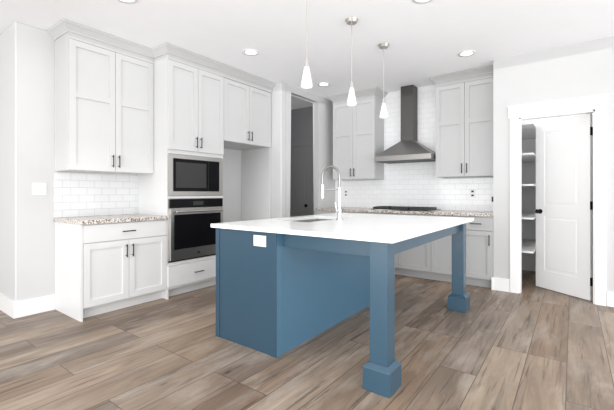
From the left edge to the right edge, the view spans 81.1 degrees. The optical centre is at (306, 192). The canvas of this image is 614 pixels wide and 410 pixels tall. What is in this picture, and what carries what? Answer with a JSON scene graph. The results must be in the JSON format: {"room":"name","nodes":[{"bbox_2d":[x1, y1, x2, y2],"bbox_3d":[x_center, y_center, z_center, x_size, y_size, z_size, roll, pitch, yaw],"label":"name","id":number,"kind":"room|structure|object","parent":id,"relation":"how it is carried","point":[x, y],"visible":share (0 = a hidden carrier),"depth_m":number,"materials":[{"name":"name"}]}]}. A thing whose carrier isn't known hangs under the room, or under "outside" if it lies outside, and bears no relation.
{"room":"kitchen","nodes":[
{"label":"kitchen","id":0,"kind":"room"},
{"bbox_2d":[0,21,240,301],"bbox_3d":[-2.468,-0.221,4.938,1.500,2.768,2.860,0,0,37],"label":"wall","id":1,"kind":"structure","parent":0,"point":[27,150],"depth_m":3.48,"materials":[{"name":"paint"}]},
{"bbox_2d":[0,294,17,318],"bbox_3d":[-3.317,1.088,3.778,1.516,0.150,0.016,0,0,37],"label":"baseboard","id":2,"kind":"structure","parent":1,"relation":"attached to","point":[17,309],"depth_m":3.41,"materials":[{"name":"white wood"}]},
{"bbox_2d":[18,294,54,317],"bbox_3d":[-2.612,1.088,3.469,0.016,0.150,0.300,0,0,37],"label":"baseboard","id":3,"kind":"structure","parent":1,"relation":"attached to","point":[32,306],"depth_m":3.46,"materials":[{"name":"white wood"}]},
{"bbox_2d":[32,183,45,194],"bbox_3d":[-2.600,-0.040,3.490,0.010,0.115,0.115,0,0,37],"label":"switch plate","id":4,"kind":"object","parent":1,"relation":"attached to","point":[38,188],"visible":1,"depth_m":3.49,"materials":[{"name":"white plastic"}]},
{"bbox_2d":[53,171,138,217],"bbox_3d":[-2.271,0.015,3.932,0.010,0.465,0.868,0,0,37],"label":"backsplash","id":5,"kind":"structure","parent":1,"relation":"attached to","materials":[{"name":"tile"}]},
{"bbox_2d":[53,30,154,173],"bbox_3d":[-2.132,-0.872,3.836,0.348,1.306,0.857,0,0,37],"label":"upper cabinet","id":6,"kind":"object","parent":1,"relation":"attached to","point":[105,91],"depth_m":3.64,"materials":[{"name":"white wood"}]},
{"bbox_2d":[139,146,223,197],"bbox_3d":[-1.516,-0.225,4.399,0.592,0.512,0.764,0,0,37],"label":"upper cabinet","id":7,"kind":"object","parent":1,"relation":"attached to","point":[178,173],"depth_m":4.14,"materials":[{"name":"white wood"}]},
{"bbox_2d":[141,153,222,195],"bbox_3d":[-1.519,-0.201,4.401,0.584,0.464,0.764,0,0,37],"label":"microwave","id":8,"kind":"object","parent":7,"relation":"in","point":[173,174],"depth_m":4.13,"materials":[{"name":"silver metal"}]},
{"bbox_2d":[155,58,226,153],"bbox_3d":[-1.522,-0.974,4.403,0.598,0.986,0.770,0,0,37],"label":"upper cabinet","id":9,"kind":"object","parent":1,"relation":"attached to","point":[165,124],"depth_m":4.14,"materials":[{"name":"white wood"}]},
{"bbox_2d":[219,70,270,149],"bbox_3d":[-1.036,-1.096,5.090,0.616,0.857,0.900,0,0,37],"label":"upper cabinet","id":10,"kind":"object","parent":1,"relation":"attached to","point":[248,103],"depth_m":4.91,"materials":[{"name":"white wood"}]},
{"bbox_2d":[270,82,285,218],"bbox_3d":[-1.263,-0.221,5.894,2.300,2.768,0.110,0,0,37],"label":"wall","id":11,"kind":"structure","parent":0,"point":[278,161],"depth_m":5.22,"materials":[{"name":"paint"}]},
{"bbox_2d":[291,106,312,146],"bbox_3d":[-0.383,-0.221,7.073,2.070,2.768,0.130,0,0,37],"label":"wall","id":12,"kind":"structure","parent":0,"point":[301,124],"depth_m":6.77,"materials":[{"name":"paint"}]},
{"bbox_2d":[290,139,313,216],"bbox_3d":[-0.257,0.088,6.849,0.940,2.150,0.075,0,0,37],"label":"door leaf","id":13,"kind":"structure","parent":12,"relation":"in","point":[301,191],"depth_m":6.76,"materials":[{"name":"grey paint"}]},
{"bbox_2d":[0,270,613,409],"bbox_3d":[-0.470,1.193,2.090,8.340,0.060,10.040,0,0,37],"label":"floor","id":14,"kind":"structure","parent":0,"point":[531,346],"depth_m":2.51,"materials":[{"name":"brown wood"}]},
{"bbox_2d":[55,218,166,321],"bbox_3d":[-2.027,0.725,3.759,0.608,0.875,0.857,0,0,37],"label":"base cabinet","id":15,"kind":"object","parent":14,"relation":"on","point":[111,266],"depth_m":3.49,"materials":[{"name":"white wood"}]},
{"bbox_2d":[53,214,166,225],"bbox_3d":[-2.021,0.267,3.746,0.633,0.038,0.868,0,0,37],"label":"countertop","id":16,"kind":"structure","parent":15,"relation":"on","point":[92,219],"depth_m":3.57,"materials":[{"name":"beige stone"}]},
{"bbox_2d":[139,198,222,265],"bbox_3d":[-1.512,0.415,4.396,0.602,0.706,0.764,0,0,37],"label":"base cabinet","id":17,"kind":"object","parent":14,"relation":"on","point":[191,237],"depth_m":4.14,"materials":[{"name":"black glass"}]},
{"bbox_2d":[141,197,223,263],"bbox_3d":[-1.490,0.415,4.380,0.656,0.705,0.764,0,0,37],"label":"wall oven","id":18,"kind":"object","parent":17,"relation":"in","point":[189,235],"depth_m":4.13,"materials":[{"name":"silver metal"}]},
{"bbox_2d":[167,258,215,298],"bbox_3d":[-1.522,0.982,4.403,0.598,0.360,0.772,0,0,37],"label":"base cabinet","id":19,"kind":"object","parent":14,"relation":"on","point":[183,277],"depth_m":4.17,"materials":[{"name":"white wood"}]},
{"bbox_2d":[315,209,330,214],"bbox_3d":[0.528,0.725,5.949,0.508,0.876,0.608,0,0,37],"label":"base cabinet","id":20,"kind":"object","parent":14,"relation":"on","point":[317,210],"depth_m":5.81,"materials":[{"name":"white"}]},
{"bbox_2d":[216,221,470,397],"bbox_3d":[0.435,0.722,3.277,1.538,0.883,1.978,0,0,37],"label":"kitchen island","id":21,"kind":"object","parent":14,"relation":"on","point":[284,284],"depth_m":2.70,"materials":[{"name":"blue wood"}]},
{"bbox_2d":[253,234,266,247],"bbox_3d":[-0.346,0.350,2.628,0.124,0.080,0.006,0,0,37],"label":"outlet","id":22,"kind":"object","parent":21,"relation":"attached to","point":[259,240],"depth_m":2.63,"materials":[{"name":"white plastic"}]},
{"bbox_2d":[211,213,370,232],"bbox_3d":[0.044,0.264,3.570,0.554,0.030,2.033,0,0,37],"label":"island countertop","id":23,"kind":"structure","parent":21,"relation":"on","point":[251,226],"depth_m":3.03,"materials":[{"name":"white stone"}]},
{"bbox_2d":[295,217,334,220],"bbox_3d":[0.061,0.385,3.488,0.438,0.236,0.748,0,0,37],"label":"sink","id":24,"kind":"object","parent":23,"relation":"in","point":[296,218],"depth_m":3.80,"materials":[{"name":"white"}]},
{"bbox_2d":[259,214,473,244],"bbox_3d":[0.673,0.264,3.104,1.011,0.030,2.033,0,0,37],"label":"island countertop","id":25,"kind":"structure","parent":21,"relation":"on","point":[386,229],"depth_m":2.59,"materials":[{"name":"white stone"}]},
{"bbox_2d":[320,165,342,219],"bbox_3d":[0.220,-0.006,3.355,0.240,0.507,0.090,0,0,37],"label":"faucet","id":26,"kind":"object","parent":25,"relation":"on","point":[338,210],"visible":1,"depth_m":3.31,"materials":[{"name":"silver metal"}]},
{"bbox_2d":[371,213,434,279],"bbox_3d":[1.456,0.725,5.262,1.030,0.876,0.608,0,0,37],"label":"base cabinet","id":27,"kind":"object","parent":14,"relation":"on","point":[419,261],"depth_m":4.88,"materials":[{"name":"white wood"}]},
{"bbox_2d":[435,223,466,283],"bbox_3d":[1.968,0.725,4.883,0.485,0.876,0.608,0,0,37],"label":"base cabinet","id":28,"kind":"object","parent":14,"relation":"on","point":[443,246],"depth_m":4.66,"materials":[{"name":"white wood"}]},
{"bbox_2d":[467,217,492,287],"bbox_3d":[2.239,0.725,4.682,0.430,0.876,0.608,0,0,37],"label":"base cabinet","id":29,"kind":"object","parent":14,"relation":"on","point":[480,230],"depth_m":4.41,"materials":[{"name":"white wood"}]},
{"bbox_2d":[319,205,492,216],"bbox_3d":[1.360,0.267,5.317,2.598,0.038,0.633,0,0,37],"label":"countertop","id":30,"kind":"structure","parent":29,"relation":"on","point":[443,212],"depth_m":4.89,"materials":[{"name":"beige stone"}]},
{"bbox_2d":[371,206,440,211],"bbox_3d":[1.444,0.222,5.247,0.860,0.050,0.510,0,0,37],"label":"cooktop","id":31,"kind":"object","parent":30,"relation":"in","point":[406,208],"visible":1,"depth_m":5.03,"materials":[{"name":"black glass"}]},
{"bbox_2d":[522,122,535,252],"bbox_3d":[2.826,0.163,4.677,0.280,2.000,0.900,0,0,37],"label":"shelf","id":32,"kind":"object","parent":14,"relation":"on","point":[529,131],"depth_m":4.68,"materials":[{"name":"white wood"}]},
{"bbox_2d":[0,0,613,109],"bbox_3d":[-0.470,-1.635,2.090,8.340,0.060,10.040,0,0,37],"label":"ceiling","id":33,"kind":"structure","parent":0,"point":[425,41],"depth_m":3.54,"materials":[{"name":"paint"}]},
{"bbox_2d":[117,0,137,3],"bbox_3d":[-1.490,-1.601,2.939,0.189,0.005,0.189,0,0,31],"label":"recessed light","id":34,"kind":"object","parent":33,"relation":"in","point":[123,1],"depth_m":3.00,"materials":[{"name":"white plastic"}]},
{"bbox_2d":[242,49,258,55],"bbox_3d":[-0.642,-1.601,4.088,0.189,0.005,0.189,0,0,-2],"label":"recessed light","id":35,"kind":"object","parent":33,"relation":"in","point":[254,52],"depth_m":4.09,"materials":[{"name":"white"}]},
{"bbox_2d":[301,0,312,88],"bbox_3d":[-0.003,-1.210,2.764,0.124,0.787,0.124,0,0,37],"label":"pendant light","id":36,"kind":"object","parent":33,"relation":"hanging from","point":[306,82],"visible":1,"depth_m":2.75,"materials":[{"name":"white glass"}]},
{"bbox_2d":[317,82,329,85],"bbox_3d":[0.249,-1.601,5.291,0.189,0.005,0.189,0,0,31],"label":"recessed light","id":37,"kind":"object","parent":33,"relation":"in","point":[322,83],"depth_m":5.29,"materials":[{"name":"white"}]},
{"bbox_2d":[345,17,357,105],"bbox_3d":[0.414,-1.210,3.327,0.124,0.787,0.124,0,0,37],"label":"pendant light","id":38,"kind":"object","parent":33,"relation":"hanging from","point":[351,100],"visible":1,"depth_m":3.31,"materials":[{"name":"white glass"}]},
{"bbox_2d":[378,43,389,118],"bbox_3d":[0.831,-1.210,3.889,0.124,0.787,0.124,0,0,37],"label":"pendant light","id":39,"kind":"object","parent":33,"relation":"hanging from","point":[383,111],"visible":1,"depth_m":3.87,"materials":[{"name":"silver metal"}]},
{"bbox_2d":[412,0,431,3],"bbox_3d":[0.958,-1.601,2.938,0.189,0.005,0.189,0,0,28],"label":"recessed light","id":40,"kind":"object","parent":33,"relation":"in","point":[415,1],"depth_m":3.00,"materials":[{"name":"white plastic"}]},
{"bbox_2d":[458,50,475,56],"bbox_3d":[1.834,-1.601,4.123,0.189,0.005,0.189,0,0,-2],"label":"recessed light","id":41,"kind":"object","parent":33,"relation":"in","point":[466,53],"depth_m":4.12,"materials":[{"name":"white"}]},
{"bbox_2d":[285,83,334,216],"bbox_3d":[0.055,-0.221,5.833,0.110,2.768,1.361,0,0,37],"label":"wall","id":42,"kind":"structure","parent":0,"point":[322,133],"depth_m":5.97,"materials":[{"name":"paint"}]},
{"bbox_2d":[332,93,386,180],"bbox_3d":[0.837,-0.872,5.883,0.763,1.305,0.348,0,0,37],"label":"upper cabinet","id":43,"kind":"object","parent":0,"relation":"attached to","point":[359,134],"depth_m":5.71,"materials":[{"name":"white wood"}]},
{"bbox_2d":[435,73,492,180],"bbox_3d":[2.184,-0.872,4.885,0.760,1.305,0.348,0,0,37],"label":"upper cabinet","id":44,"kind":"object","parent":0,"relation":"attached to","point":[455,121],"depth_m":4.75,"materials":[{"name":"white wood"}]},
{"bbox_2d":[493,36,613,291],"bbox_3d":[3.564,-0.221,3.420,3.198,2.768,0.110,0,0,37],"label":"wall","id":45,"kind":"structure","parent":0,"point":[582,69],"depth_m":4.04,"materials":[{"name":"paint"}]},
{"bbox_2d":[508,94,608,305],"bbox_3d":[2.763,0.073,3.995,0.914,2.180,0.140,0,0,37],"label":"door frame","id":46,"kind":"structure","parent":45,"relation":"attached to","point":[590,104],"depth_m":3.83,"materials":[{"name":"white wood"}]},
{"bbox_2d":[535,114,592,300],"bbox_3d":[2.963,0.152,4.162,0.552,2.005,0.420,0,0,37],"label":"door leaf","id":47,"kind":"structure","parent":45,"relation":"in","point":[564,206],"depth_m":4.11,"materials":[{"name":"white wood"}]},
{"bbox_2d":[607,291,613,306],"bbox_3d":[3.950,1.088,3.057,2.145,0.150,0.016,0,0,37],"label":"baseboard","id":48,"kind":"structure","parent":45,"relation":"attached to","point":[610,295],"depth_m":3.67,"materials":[{"name":"white wood"}]},
{"bbox_2d":[522,113,592,277],"bbox_3d":[3.897,-0.221,5.029,1.598,2.768,0.120,0,0,37],"label":"wall","id":49,"kind":"structure","parent":0,"point":[529,204],"depth_m":5.37,"materials":[{"name":"paint"}]},
{"bbox_3d":[1.541,-0.221,5.654,2.712,2.768,0.120,0,0,37],"label":"wall","id":50,"kind":"structure","parent":0,"visible":0},
{"bbox_2d":[374,85,435,163],"bbox_3d":[1.484,-1.034,5.302,0.840,1.137,0.486,0,0,37],"label":"range hood","id":51,"kind":"object","parent":50,"relation":"attached to","point":[408,148],"visible":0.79,"depth_m":5.32,"materials":[{"name":"silver metal"}]},
{"bbox_2d":[335,83,492,211],"bbox_3d":[1.546,-0.678,5.567,2.598,1.850,0.010,0,0,37],"label":"backsplash","id":52,"kind":"structure","parent":50,"relation":"attached to","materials":[{"name":"tile"}]}
]}

